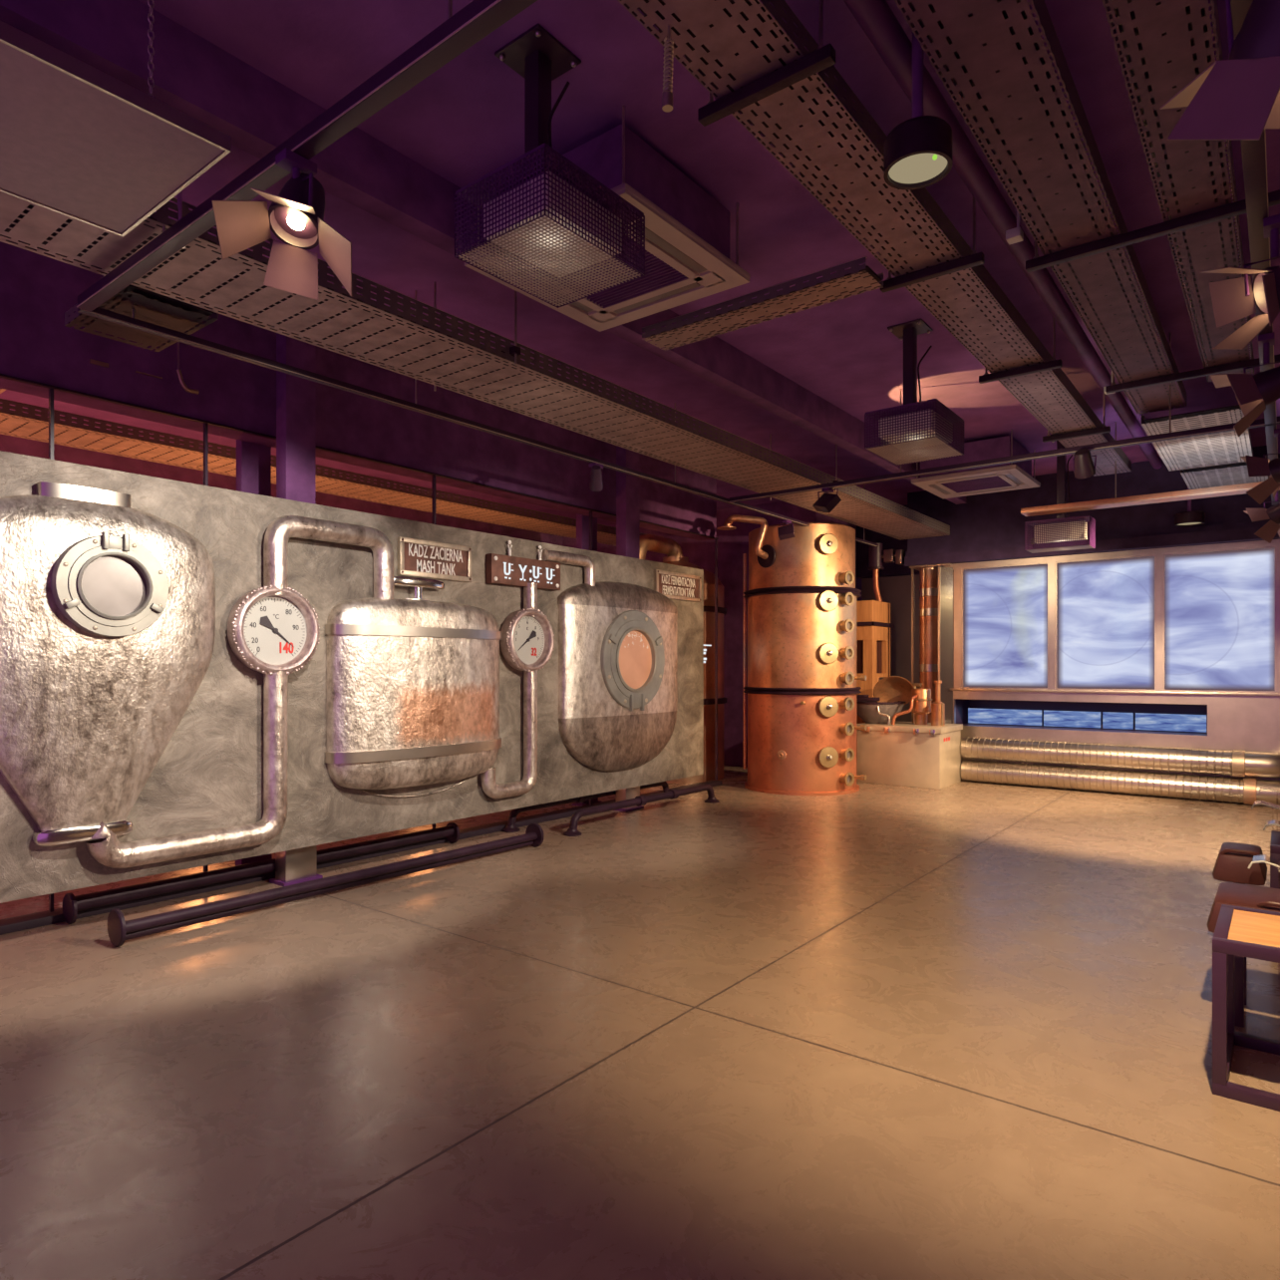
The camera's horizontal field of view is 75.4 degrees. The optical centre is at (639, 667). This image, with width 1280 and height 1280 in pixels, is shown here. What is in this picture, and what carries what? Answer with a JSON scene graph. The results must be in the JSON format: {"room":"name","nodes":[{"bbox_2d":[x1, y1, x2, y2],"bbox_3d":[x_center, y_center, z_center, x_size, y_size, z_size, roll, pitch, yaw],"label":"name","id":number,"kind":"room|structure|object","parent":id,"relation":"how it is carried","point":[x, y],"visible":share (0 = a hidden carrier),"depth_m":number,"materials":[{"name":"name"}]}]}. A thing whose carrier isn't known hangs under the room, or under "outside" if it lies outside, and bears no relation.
{"room":"distillery exhibition room","nodes":[
{"label":"distillery exhibition room","id":0,"kind":"room"},
{"bbox_2d":[0,433,562,545],"bbox_3d":[-4.130,-0.425,9.822,0.200,3.550,12.400,0,0,38],"label":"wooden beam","id":1,"kind":"structure","parent":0,"point":[9,444],"depth_m":8.99,"materials":[{"name":"paint"}]},
{"bbox_2d":[0,398,644,546],"bbox_3d":[-2.876,-1.696,7.447,0.603,0.093,9.800,0,0,38],"label":"cable tray","id":2,"kind":"object","parent":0,"point":[16,423],"visible":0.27,"depth_m":6.69,"materials":[{"name":"brown metal"}]},
{"bbox_2d":[0,241,716,541],"bbox_3d":[-1.993,-1.845,6.060,0.200,0.710,9.100,0,0,38],"label":"wall","id":3,"kind":"structure","parent":0,"point":[37,290],"depth_m":5.67,"materials":[{"name":"paint"}]},
{"bbox_2d":[0,373,718,539],"bbox_3d":[-1.902,-1.496,5.989,0.030,0.012,9.100,0,0,38],"label":"trim","id":4,"kind":"structure","parent":3,"relation":"attached to","point":[1,375],"depth_m":5.33,"materials":[{"name":"metal"}]},
{"bbox_2d":[714,539,717,780],"bbox_3d":[0.885,-0.095,9.585,0.028,2.790,0.016,0,0,38],"label":"trim","id":5,"kind":"structure","parent":3,"relation":"attached to","point":[716,540],"depth_m":9.58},
{"bbox_2d":[0,765,1279,1279],"bbox_3d":[0.165,1.450,6.468,11.100,0.200,12.400,0,0,38],"label":"floor","id":6,"kind":"structure","parent":0,"point":[962,1030],"depth_m":2.90,"materials":[{"name":"concrete"}]},
{"bbox_2d":[235,439,272,865],"bbox_3d":[-2.593,-0.425,5.551,0.140,3.550,0.260,0,0,38],"label":"steel post","id":7,"kind":"object","parent":6,"relation":"on","point":[253,461],"visible":0.02,"depth_m":5.51,"materials":[{"name":"metal"}]},
{"bbox_2d":[62,822,459,924],"bbox_3d":[-2.227,1.269,5.370,0.160,0.160,2.565,0,0,38],"label":"rail","id":8,"kind":"object","parent":6,"relation":"on","point":[72,904],"visible":0.97,"depth_m":4.96,"materials":[{"name":"metal"}]},
{"bbox_2d":[269,332,322,886],"bbox_3d":[-2.187,-0.425,5.259,0.180,3.550,0.260,0,0,38],"label":"steel post","id":9,"kind":"object","parent":6,"relation":"on","point":[295,396],"visible":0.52,"depth_m":5.20,"materials":[{"name":"metal"}]},
{"bbox_2d":[0,450,703,903],"bbox_3d":[-1.899,0.043,5.416,0.100,2.135,8.200,0,0,38],"label":"wall panel","id":10,"kind":"object","parent":9,"relation":"attached to","point":[208,775],"visible":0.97,"depth_m":5.09,"materials":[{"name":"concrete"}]},
{"bbox_2d":[0,481,215,846],"bbox_3d":[-2.731,-0.018,4.112,0.194,1.755,1.260,0,0,38],"label":"tank","id":11,"kind":"object","parent":10,"relation":"attached to","point":[87,719],"visible":0.97,"depth_m":4.05,"materials":[{"name":"metal"}]},
{"bbox_2d":[50,531,168,637],"bbox_3d":[-2.614,-0.407,4.090,0.155,0.510,0.500,0,0,38],"label":"porthole","id":12,"kind":"object","parent":11,"relation":"attached to","point":[105,585],"visible":1,"depth_m":4.05,"materials":[{"name":"metal"}]},
{"bbox_2d":[86,667,288,868],"bbox_3d":[-2.440,0.515,4.540,0.132,1.031,1.047,0,0,38],"label":"pipe","id":13,"kind":"object","parent":10,"relation":"attached to","point":[109,851],"visible":0.94,"depth_m":4.73,"materials":[{"name":"metal"}]},
{"bbox_2d":[227,584,319,675],"bbox_3d":[-2.158,-0.223,4.894,0.125,0.538,0.540,0,0,38],"label":"pressure gauge","id":14,"kind":"object","parent":13,"relation":"on","point":[268,632],"visible":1,"depth_m":4.88,"materials":[{"name":"white metal"}]},
{"bbox_2d":[263,515,393,599],"bbox_3d":[-1.929,-0.675,5.194,0.132,0.491,0.877,0,0,38],"label":"pipe","id":15,"kind":"object","parent":10,"relation":"attached to","point":[278,532],"visible":0.94,"depth_m":5.08,"materials":[{"name":"metal"}]},
{"bbox_2d":[324,576,501,797],"bbox_3d":[-1.462,0.141,5.708,0.230,1.513,1.420,0,0,38],"label":"tank","id":16,"kind":"object","parent":10,"relation":"attached to","point":[413,682],"visible":0.98,"depth_m":5.50,"materials":[{"name":"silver metal"}]},
{"bbox_2d":[397,536,471,582],"bbox_3d":[-1.447,-0.765,5.881,0.041,0.260,0.630,0,0,38],"label":"name sign","id":17,"kind":"object","parent":10,"relation":"attached to","point":[416,557],"visible":1,"depth_m":5.86,"materials":[{"name":"metal"}]},
{"bbox_2d":[480,669,537,798],"bbox_3d":[-1.007,0.492,6.394,0.110,1.005,0.550,0,0,38],"label":"pipe","id":18,"kind":"object","parent":10,"relation":"attached to","point":[489,787],"visible":0.93,"depth_m":6.51,"materials":[{"name":"metal"}]},
{"bbox_2d":[499,607,554,672],"bbox_3d":[-0.884,-0.220,6.525,0.125,0.514,0.511,0,0,38],"label":"pressure gauge","id":19,"kind":"object","parent":18,"relation":"attached to","point":[526,642],"visible":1,"depth_m":6.51,"materials":[{"name":"white metal"}]},
{"bbox_2d":[485,540,560,590],"bbox_3d":[-0.908,-0.816,6.539,0.080,0.352,0.750,0,0,38],"label":"plate","id":20,"kind":"object","parent":10,"relation":"attached to","point":[500,569],"visible":1,"depth_m":6.46,"materials":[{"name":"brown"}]},
{"bbox_2d":[541,549,595,586],"bbox_3d":[-0.588,-0.807,6.941,0.096,0.314,0.598,0,0,38],"label":"pipe","id":21,"kind":"object","parent":10,"relation":"attached to","point":[585,561],"visible":0.98,"depth_m":6.94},
{"bbox_2d":[557,581,677,770],"bbox_3d":[-0.118,0.072,7.488,0.158,1.695,1.660,0,0,38],"label":"tank","id":22,"kind":"object","parent":10,"relation":"attached to","point":[601,734],"visible":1,"depth_m":7.15,"materials":[{"name":"metal"}]},
{"bbox_2d":[558,710,676,770],"bbox_3d":[-0.120,0.670,7.490,0.153,0.500,1.640,0,0,38],"label":"tank bottom","id":23,"kind":"object","parent":22,"relation":"on","point":[615,741],"depth_m":7.29,"materials":[{"name":"metal"}]},
{"bbox_2d":[600,610,664,711],"bbox_3d":[-0.076,-0.066,7.455,0.155,0.908,0.890,0,0,38],"label":"porthole","id":24,"kind":"object","parent":22,"relation":"attached to","point":[632,655],"visible":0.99,"depth_m":7.40,"materials":[{"name":"glass"}]},
{"bbox_2d":[653,569,701,602],"bbox_3d":[0.387,-0.812,8.230,0.041,0.265,0.770,0,0,38],"label":"name sign","id":25,"kind":"object","parent":10,"relation":"attached to","point":[674,585],"visible":0.97,"depth_m":8.22,"materials":[{"name":"metal"}]},
{"bbox_2d":[107,822,544,947],"bbox_3d":[-1.665,1.260,5.131,0.180,0.180,2.860,0,0,38],"label":"rail","id":26,"kind":"object","parent":6,"relation":"on","point":[120,930],"visible":1,"depth_m":4.73,"materials":[{"name":"metal"}]},
{"bbox_2d":[0,780,721,935],"bbox_3d":[-1.906,1.327,5.992,0.140,0.045,9.100,0,0,38],"label":"pipe","id":27,"kind":"object","parent":6,"relation":"on","point":[32,920],"visible":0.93,"depth_m":5.21,"materials":[{"name":"black metal"}]},
{"bbox_2d":[501,781,668,832],"bbox_3d":[-0.396,1.242,7.731,0.150,0.216,2.350,0,0,38],"label":"rail","id":28,"kind":"object","parent":6,"relation":"on","point":[510,826],"visible":0.65,"depth_m":7.24,"materials":[{"name":"metal"}]},
{"bbox_2d":[571,513,601,806],"bbox_3d":[-0.528,-0.425,8.196,0.140,3.550,0.290,0,0,38],"label":"steel post","id":29,"kind":"object","parent":6,"relation":"on","point":[582,521],"visible":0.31,"depth_m":8.12,"materials":[{"name":"metal"}]},
{"bbox_2d":[614,445,643,812],"bbox_3d":[-0.116,-0.425,7.912,0.180,3.550,0.270,0,0,38],"label":"steel post","id":30,"kind":"object","parent":6,"relation":"on","point":[627,485],"visible":0.2,"depth_m":7.85,"materials":[{"name":"metal"}]},
{"bbox_2d":[563,784,719,836],"bbox_3d":[0.089,1.247,7.524,0.150,0.206,2.220,0,0,38],"label":"rail","id":31,"kind":"object","parent":6,"relation":"on","point":[639,800],"visible":1,"depth_m":7.33,"materials":[{"name":"metal"}]},
{"bbox_2d":[639,533,726,783],"bbox_3d":[0.405,-0.127,10.282,1.347,2.955,1.269,0,0,-5],"label":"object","id":32,"kind":"object","parent":6,"relation":"on","point":[650,542],"visible":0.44,"depth_m":9.87,"materials":[{"name":"orange metal"}]},
{"bbox_2d":[717,514,866,795],"bbox_3d":[1.681,-0.145,9.359,1.610,2.991,1.334,0,0,5],"label":"distillation column","id":33,"kind":"object","parent":6,"relation":"on","point":[801,690],"visible":0.99,"depth_m":8.83,"materials":[{"name":"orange metal"}]},
{"bbox_2d":[856,600,894,774],"bbox_3d":[2.928,0.250,10.730,0.490,2.200,0.680,0,0,38],"label":"copper still","id":34,"kind":"object","parent":6,"relation":"on","point":[873,624],"visible":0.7,"depth_m":10.46,"materials":[{"name":"orange metal"}]},
{"bbox_2d":[867,543,905,601],"bbox_3d":[3.146,-1.221,10.586,0.470,0.758,0.200,0,0,38],"label":"riser pipe","id":35,"kind":"object","parent":34,"relation":"on","point":[875,553],"visible":0.96,"depth_m":10.59,"materials":[{"name":"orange metal"}]},
{"bbox_2d":[856,675,913,724],"bbox_3d":[2.876,0.380,9.908,0.700,0.571,0.640,0,0,38],"label":"basin","id":36,"kind":"object","parent":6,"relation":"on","point":[891,693],"visible":0.88,"depth_m":9.80,"materials":[{"name":"brown metal"}]},
{"bbox_2d":[856,721,962,789],"bbox_3d":[3.169,1.008,9.771,1.010,0.685,0.815,0,0,38],"label":"plinth","id":37,"kind":"object","parent":6,"relation":"on","point":[904,754],"visible":0.9,"depth_m":9.47,"materials":[{"name":"metal"}]},
{"bbox_2d":[891,688,932,724],"bbox_3d":[3.192,0.455,9.653,0.519,0.420,0.250,0,0,-33],"label":"copper canister","id":38,"kind":"object","parent":37,"relation":"on","point":[920,700],"visible":1,"depth_m":9.63,"materials":[{"name":"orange metal"}]},
{"bbox_2d":[909,563,953,723],"bbox_3d":[3.688,0.040,10.340,0.512,2.620,0.424,0,0,38],"label":"pipes","id":39,"kind":"object","parent":6,"relation":"on","point":[935,580],"depth_m":10.32,"materials":[{"name":"metal"}]},
{"bbox_2d":[960,759,1279,806],"bbox_3d":[5.122,1.215,8.841,3.236,0.264,0.299,0,0,37],"label":"spiral duct","id":40,"kind":"object","parent":6,"relation":"on","point":[1244,791],"visible":1,"depth_m":8.70,"materials":[{"name":"metal"}]},
{"bbox_2d":[960,737,1279,778],"bbox_3d":[5.096,0.950,8.884,3.140,0.264,0.302,0,0,38],"label":"spiral duct","id":41,"kind":"object","parent":40,"relation":"on","point":[1240,764],"visible":1,"depth_m":8.70,"materials":[{"name":"metal"}]},
{"bbox_2d":[1212,842,1267,885],"bbox_3d":[2.811,1.086,3.877,0.200,0.528,0.348,0,0,38],"label":"stool","id":42,"kind":"object","parent":6,"relation":"on","point":[1233,859],"visible":0.73,"depth_m":3.76,"materials":[{"name":"leather"}]},
{"bbox_2d":[1206,882,1279,1027],"bbox_3d":[2.437,1.101,3.154,0.440,0.498,0.388,0,0,38],"label":"chair","id":43,"kind":"object","parent":6,"relation":"on","point":[1228,893],"visible":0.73,"depth_m":3.13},
{"bbox_2d":[1212,904,1279,1111],"bbox_3d":[2.156,1.105,2.668,0.485,0.490,0.500,0,0,38],"label":"metal side table","id":44,"kind":"object","parent":6,"relation":"on","point":[1239,931],"visible":1,"depth_m":2.62,"materials":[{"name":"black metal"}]},
{"bbox_2d":[1270,830,1279,889],"bbox_3d":[3.343,1.100,4.006,0.460,0.500,0.470,0,0,38],"label":"chair","id":45,"kind":"object","parent":6,"relation":"on","point":[1275,834],"visible":0.47,"depth_m":3.95,"materials":[{"name":"metal"}]},
{"bbox_2d":[0,0,1279,526],"bbox_3d":[0.165,-2.300,6.468,11.100,0.200,12.400,0,0,38],"label":"ceiling","id":46,"kind":"structure","parent":0,"point":[464,122],"depth_m":3.92,"materials":[{"name":"paint"}]},
{"bbox_2d":[147,0,154,97],"bbox_3d":[-1.350,-1.881,2.285,0.014,0.688,0.015,0,0,-10],"label":"chain","id":47,"kind":"object","parent":46,"relation":"hanging from","point":[153,5],"visible":0.91,"depth_m":2.28,"materials":[{"name":"metal"}]},
{"bbox_2d":[0,20,230,236],"bbox_3d":[-2.031,-1.518,1.941,0.770,0.044,1.760,0,0,38],"label":"panel","id":48,"kind":"object","parent":47,"relation":"hanging from","point":[79,142],"visible":1,"depth_m":2.36,"materials":[{"name":"metal"}]},
{"bbox_2d":[76,0,537,312],"bbox_3d":[-0.371,-1.850,1.938,4.970,0.700,0.052,0,0,38],"label":"track rail","id":49,"kind":"object","parent":46,"relation":"hanging from","point":[478,19],"visible":0.84,"depth_m":2.28,"materials":[{"name":"metal"}]},
{"bbox_2d":[211,148,351,300],"bbox_3d":[-1.024,-1.315,2.393,0.361,0.369,0.327,0,0,-19],"label":"spotlight","id":50,"kind":"object","parent":49,"relation":"attached to","point":[295,215],"visible":1,"depth_m":2.43,"materials":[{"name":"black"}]},
{"bbox_2d":[77,290,878,547],"bbox_3d":[0.291,-1.850,6.871,0.037,0.700,8.610,0,0,38],"label":"track rail","id":51,"kind":"object","parent":46,"relation":"hanging from","point":[101,313],"visible":0.73,"depth_m":4.63,"materials":[{"name":"metal"}]},
{"bbox_2d":[0,0,966,504],"bbox_3d":[0.404,-2.075,5.457,0.120,0.250,11.100,0,0,38],"label":"beam","id":52,"kind":"structure","parent":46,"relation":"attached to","point":[191,75],"depth_m":3.15,"materials":[{"name":"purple paint"}]},
{"bbox_2d":[454,22,644,308],"bbox_3d":[-0.318,-1.824,2.989,0.444,0.752,0.524,0,0,38],"label":"projector","id":53,"kind":"object","parent":46,"relation":"hanging from","point":[539,207],"visible":1,"depth_m":2.90,"materials":[{"name":"metal"}]},
{"bbox_2d":[464,105,750,331],"bbox_3d":[-0.139,-2.015,3.844,0.950,0.370,0.950,0,0,38],"label":"air conditioner","id":54,"kind":"object","parent":46,"relation":"attached to","point":[687,230],"depth_m":3.70,"materials":[{"name":"white plastic"}]},
{"bbox_2d":[530,238,687,308],"bbox_3d":[-0.139,-1.835,3.844,0.522,0.010,0.521,0,0,38],"label":"ceiling vent","id":55,"kind":"object","parent":54,"relation":"in","point":[660,274],"depth_m":3.94,"materials":[{"name":"black metal"}]},
{"bbox_2d":[697,0,835,126],"bbox_3d":[0.389,-2.002,2.602,0.470,0.395,0.040,0,0,38],"label":"support strut","id":56,"kind":"object","parent":46,"relation":"hanging from","point":[823,57],"visible":0.96,"depth_m":2.57,"materials":[{"name":"metal"}]},
{"bbox_2d":[617,0,1131,476],"bbox_3d":[1.494,-1.897,4.035,0.313,0.093,9.800,0,0,38],"label":"cable tray","id":57,"kind":"object","parent":56,"relation":"on","point":[732,44],"visible":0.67,"depth_m":3.11,"materials":[{"name":"grey metal"}]},
{"bbox_2d":[661,24,673,111],"bbox_3d":[0.083,-1.740,2.398,0.032,0.219,0.057,0,0,-9],"label":"coiled flex","id":58,"kind":"object","parent":57,"relation":"hanging from","point":[667,96],"visible":1,"depth_m":2.40,"materials":[{"name":"metal"}]},
{"bbox_2d":[641,256,883,350],"bbox_3d":[0.581,-1.831,4.221,1.280,0.063,0.213,0,0,38],"label":"cable tray","id":59,"kind":"object","parent":57,"relation":"attached to","point":[857,279],"visible":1,"depth_m":4.13,"materials":[{"name":"grey metal"}]},
{"bbox_2d":[864,318,963,465],"bbox_3d":[1.783,-1.799,5.364,0.454,0.802,0.554,0,0,38],"label":"projector","id":60,"kind":"object","parent":46,"relation":"hanging from","point":[912,425],"visible":1,"depth_m":5.28,"materials":[{"name":"metal"}]},
{"bbox_2d":[883,20,952,189],"bbox_3d":[0.894,-1.899,2.664,0.210,0.603,0.210,0,0,38],"label":"pendant light","id":61,"kind":"object","parent":46,"relation":"in","point":[917,153],"visible":1,"depth_m":2.63,"materials":[{"name":"metal"}]},
{"bbox_2d":[888,153,947,183],"bbox_3d":[0.894,-1.612,2.664,0.181,0.001,0.181,0,0,38],"label":"diffuser","id":62,"kind":"object","parent":61,"relation":"attached to","point":[919,167],"depth_m":2.67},
{"bbox_2d":[880,196,984,293],"bbox_3d":[1.342,-2.002,3.824,0.470,0.395,0.040,0,0,38],"label":"support strut","id":63,"kind":"object","parent":46,"relation":"hanging from","point":[975,259],"visible":0.81,"depth_m":3.78,"materials":[{"name":"metal"}]},
{"bbox_2d":[911,429,1040,498],"bbox_3d":[3.363,-2.015,8.272,0.980,0.370,0.980,0,0,38],"label":"air conditioner","id":64,"kind":"object","parent":46,"relation":"attached to","point":[1018,475],"depth_m":8.02,"materials":[{"name":"white plastic"}]},
{"bbox_2d":[940,475,1011,492],"bbox_3d":[3.363,-1.835,8.272,0.539,0.010,0.537,0,0,38],"label":"ceiling vent","id":65,"kind":"object","parent":64,"relation":"in","point":[994,481],"depth_m":8.28,"materials":[{"name":"black metal"}]},
{"bbox_2d":[843,0,1163,469],"bbox_3d":[1.919,-2.010,4.084,0.090,0.090,10.400,0,0,38],"label":"conduit","id":66,"kind":"object","parent":46,"relation":"attached to","point":[875,18],"visible":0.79,"depth_m":3.38,"materials":[{"name":"black metal"}]},
{"bbox_2d":[729,331,1279,502],"bbox_3d":[2.780,-1.850,5.973,4.970,0.700,0.042,0,0,38],"label":"track rail","id":67,"kind":"object","parent":46,"relation":"hanging from","point":[1257,423],"visible":0.9,"depth_m":5.97,"materials":[{"name":"metal"}]},
{"bbox_2d":[1072,448,1096,478],"bbox_3d":[3.068,-1.406,5.717,0.147,0.199,0.189,0,0,38],"label":"spotlight","id":68,"kind":"object","parent":67,"relation":"attached to","point":[1084,468],"visible":1,"depth_m":5.68,"materials":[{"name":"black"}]},
{"bbox_2d":[978,317,1061,383],"bbox_3d":[2.339,-2.002,5.101,0.470,0.395,0.040,0,0,38],"label":"support strut","id":69,"kind":"object","parent":46,"relation":"hanging from","point":[1054,364],"visible":0.88,"depth_m":5.05,"materials":[{"name":"metal"}]},
{"bbox_2d":[894,0,1187,414],"bbox_3d":[1.352,-1.897,2.877,0.303,0.093,7.800,0,0,38],"label":"cable tray","id":70,"kind":"object","parent":46,"relation":"hanging from","point":[993,55],"visible":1,"depth_m":2.99,"materials":[{"name":"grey metal"}]},
{"bbox_2d":[1140,404,1253,471],"bbox_3d":[4.390,-1.782,6.468,0.603,0.063,1.800,0,0,38],"label":"cable tray","id":71,"kind":"object","parent":70,"relation":"attached to","point":[1204,450],"visible":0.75,"depth_m":6.41,"materials":[{"name":"silver metal"}]},
{"bbox_2d":[1180,455,1269,489],"bbox_3d":[5.473,-1.762,7.716,0.613,0.063,1.400,0,0,38],"label":"cable tray","id":72,"kind":"object","parent":71,"relation":"attached to","point":[1237,473],"visible":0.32,"depth_m":7.50,"materials":[{"name":"silver metal"}]},
{"bbox_2d":[1024,434,1095,553],"bbox_3d":[3.993,-1.664,7.869,0.554,1.072,0.284,0,0,38],"label":"projector","id":73,"kind":"object","parent":46,"relation":"hanging from","point":[1063,528],"visible":0.88,"depth_m":7.82,"materials":[{"name":"metal"}]},
{"bbox_2d":[1020,421,1279,516],"bbox_3d":[4.739,-1.820,6.924,2.850,0.760,0.202,0,0,38],"label":"track rail","id":74,"kind":"object","parent":46,"relation":"hanging from","point":[1241,488],"visible":1,"depth_m":7.18,"materials":[{"name":"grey metal"}]},
{"bbox_2d":[1025,189,1279,272],"bbox_3d":[2.165,-2.002,3.448,1.030,0.395,0.040,0,0,38],"label":"support strut","id":75,"kind":"object","parent":46,"relation":"hanging from","point":[1235,208],"visible":0.84,"depth_m":3.47,"materials":[{"name":"metal"}]},
{"bbox_2d":[1102,0,1254,382],"bbox_3d":[1.533,-1.897,2.419,0.243,0.093,7.300,0,0,38],"label":"cable tray","id":76,"kind":"object","parent":75,"relation":"on","point":[1161,46],"visible":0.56,"depth_m":2.96,"materials":[{"name":"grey metal"}]},
{"bbox_2d":[1105,353,1279,393],"bbox_3d":[3.470,-2.002,5.119,1.030,0.395,0.040,0,0,38],"label":"support strut","id":77,"kind":"object","parent":46,"relation":"hanging from","point":[1114,388],"visible":0.84,"depth_m":5.16,"materials":[{"name":"metal"}]},
{"bbox_2d":[1230,0,1279,505],"bbox_3d":[3.326,-1.850,4.381,0.057,0.700,8.200,0,0,38],"label":"track rail","id":78,"kind":"object","parent":46,"relation":"hanging from","point":[1253,153],"visible":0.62,"depth_m":2.70,"materials":[{"name":"metal"}]},
{"bbox_2d":[1159,0,1279,140],"bbox_3d":[1.345,-1.280,1.764,0.300,0.439,0.343,0,0,-26],"label":"spotlight","id":79,"kind":"object","parent":78,"relation":"attached to","point":[1236,98],"visible":1,"depth_m":1.70,"materials":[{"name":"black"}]},
{"bbox_2d":[1199,214,1279,349],"bbox_3d":[2.072,-1.282,2.761,0.330,0.436,0.342,0,0,-43],"label":"spotlight","id":80,"kind":"object","parent":78,"relation":"attached to","point":[1234,299],"visible":1,"depth_m":2.83,"materials":[{"name":"white"}]},
{"bbox_2d":[1210,331,1279,437],"bbox_3d":[2.817,-1.292,3.769,0.354,0.416,0.353,0,0,38],"label":"spotlight","id":81,"kind":"object","parent":78,"relation":"attached to","point":[1253,393],"visible":1,"depth_m":3.71,"materials":[{"name":"white"}]},
{"bbox_2d":[1240,428,1279,504],"bbox_3d":[4.030,-1.278,5.277,0.334,0.443,0.338,0,0,20],"label":"spotlight","id":82,"kind":"object","parent":78,"relation":"attached to","point":[1256,467],"visible":1,"depth_m":5.22,"materials":[{"name":"white"}]},
{"bbox_2d":[1243,491,1279,543],"bbox_3d":[5.176,-1.263,6.804,0.346,0.474,0.332,0,0,27],"label":"spotlight","id":83,"kind":"object","parent":78,"relation":"attached to","point":[1267,532],"visible":0.88,"depth_m":6.74,"materials":[{"name":"white"}]},
{"bbox_3d":[-2.447,-1.890,2.545,0.690,0.620,0.040,0,0,38],"label":"support strut","id":84,"kind":"object","parent":46,"relation":"hanging from","visible":0},
{"bbox_2d":[0,191,950,540],"bbox_3d":[0.060,-1.657,5.757,0.613,0.113,11.150,0,0,38],"label":"cable tray","id":85,"kind":"object","parent":84,"relation":"on","point":[359,327],"visible":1,"depth_m":4.18,"materials":[{"name":"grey metal"}]},
{"bbox_2d":[64,284,218,351],"bbox_3d":[-2.287,-1.611,3.790,0.630,0.063,0.403,0,0,38],"label":"cable tray","id":86,"kind":"object","parent":85,"relation":"attached to","point":[152,307],"visible":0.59,"depth_m":3.74,"materials":[{"name":"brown metal"}]},
{"bbox_2d":[562,501,861,767],"bbox_3d":[0.948,-0.425,12.549,4.450,3.550,1.450,0,0,38],"label":"wall partition","id":87,"kind":"structure","parent":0,"point":[732,544],"depth_m":11.38,"materials":[{"name":"paint"}]},
{"bbox_2d":[856,504,954,578],"bbox_3d":[5.629,-1.735,9.688,6.450,0.930,0.200,0,0,38],"label":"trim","id":88,"kind":"structure","parent":87,"relation":"attached to","point":[888,542],"depth_m":11.40,"materials":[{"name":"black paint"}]},
{"bbox_2d":[861,572,954,721],"bbox_3d":[5.752,-0.425,9.845,6.450,3.550,0.200,0,0,38],"label":"wall","id":89,"kind":"structure","parent":0,"point":[894,590],"depth_m":11.40,"materials":[{"name":"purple paint"}]},
{"bbox_2d":[904,443,1279,567],"bbox_3d":[5.703,-1.735,8.970,5.450,0.930,0.840,0,0,38],"label":"wall","id":90,"kind":"structure","parent":0,"point":[990,526],"depth_m":9.08,"materials":[{"name":"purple paint"}]},
{"bbox_2d":[943,539,1279,780],"bbox_3d":[5.540,0.040,8.818,4.520,2.620,0.120,0,0,38],"label":"surround","id":91,"kind":"object","parent":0,"point":[1234,722],"visible":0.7,"depth_m":8.82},
{"bbox_2d":[961,562,1049,689],"bbox_3d":[4.304,-0.480,9.758,0.975,1.460,0.060,0,0,38],"label":"window","id":92,"kind":"structure","parent":91,"relation":"attached to","point":[1006,608],"depth_m":9.76,"materials":[{"name":"glass"}]},
{"bbox_2d":[956,698,1207,735],"bbox_3d":[5.046,0.550,9.591,2.650,0.400,0.610,0,0,38],"label":"lining","id":93,"kind":"object","parent":91,"relation":"attached to","point":[962,706],"visible":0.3,"depth_m":9.71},
{"bbox_2d":[967,707,1041,725],"bbox_3d":[4.451,0.598,10.113,0.846,0.185,0.020,0,0,38],"label":"window pane","id":94,"kind":"object","parent":93,"relation":"attached to","point":[976,716],"visible":1,"depth_m":10.09,"materials":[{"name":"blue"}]},
{"bbox_2d":[1043,710,1100,728],"bbox_3d":[5.038,0.598,9.654,0.596,0.185,0.020,0,0,38],"label":"window pane","id":95,"kind":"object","parent":93,"relation":"attached to","point":[1075,719],"visible":1,"depth_m":9.64,"materials":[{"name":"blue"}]},
{"bbox_2d":[1135,712,1206,732],"bbox_3d":[5.803,0.598,9.057,0.656,0.185,0.020,0,0,38],"label":"window pane","id":96,"kind":"object","parent":93,"relation":"attached to","point":[1152,722],"visible":1,"depth_m":9.04,"materials":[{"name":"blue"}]},
{"bbox_2d":[1055,554,1156,691],"bbox_3d":[5.122,-0.480,9.120,0.980,1.460,0.060,0,0,38],"label":"window","id":97,"kind":"structure","parent":91,"relation":"attached to","point":[1106,608],"depth_m":9.11,"materials":[{"name":"glass"}]},
{"bbox_2d":[952,688,1279,695],"bbox_3d":[5.532,0.263,8.710,4.400,0.025,0.060,0,0,38],"label":"sill ledge","id":98,"kind":"object","parent":91,"relation":"attached to","point":[998,690],"visible":1,"depth_m":8.89,"materials":[{"name":"metal"}]},
{"bbox_2d":[1162,545,1277,692],"bbox_3d":[5.930,-0.480,8.489,0.960,1.460,0.060,0,0,38],"label":"window","id":99,"kind":"structure","parent":91,"relation":"attached to","point":[1219,606],"depth_m":8.48,"materials":[{"name":"glass"}]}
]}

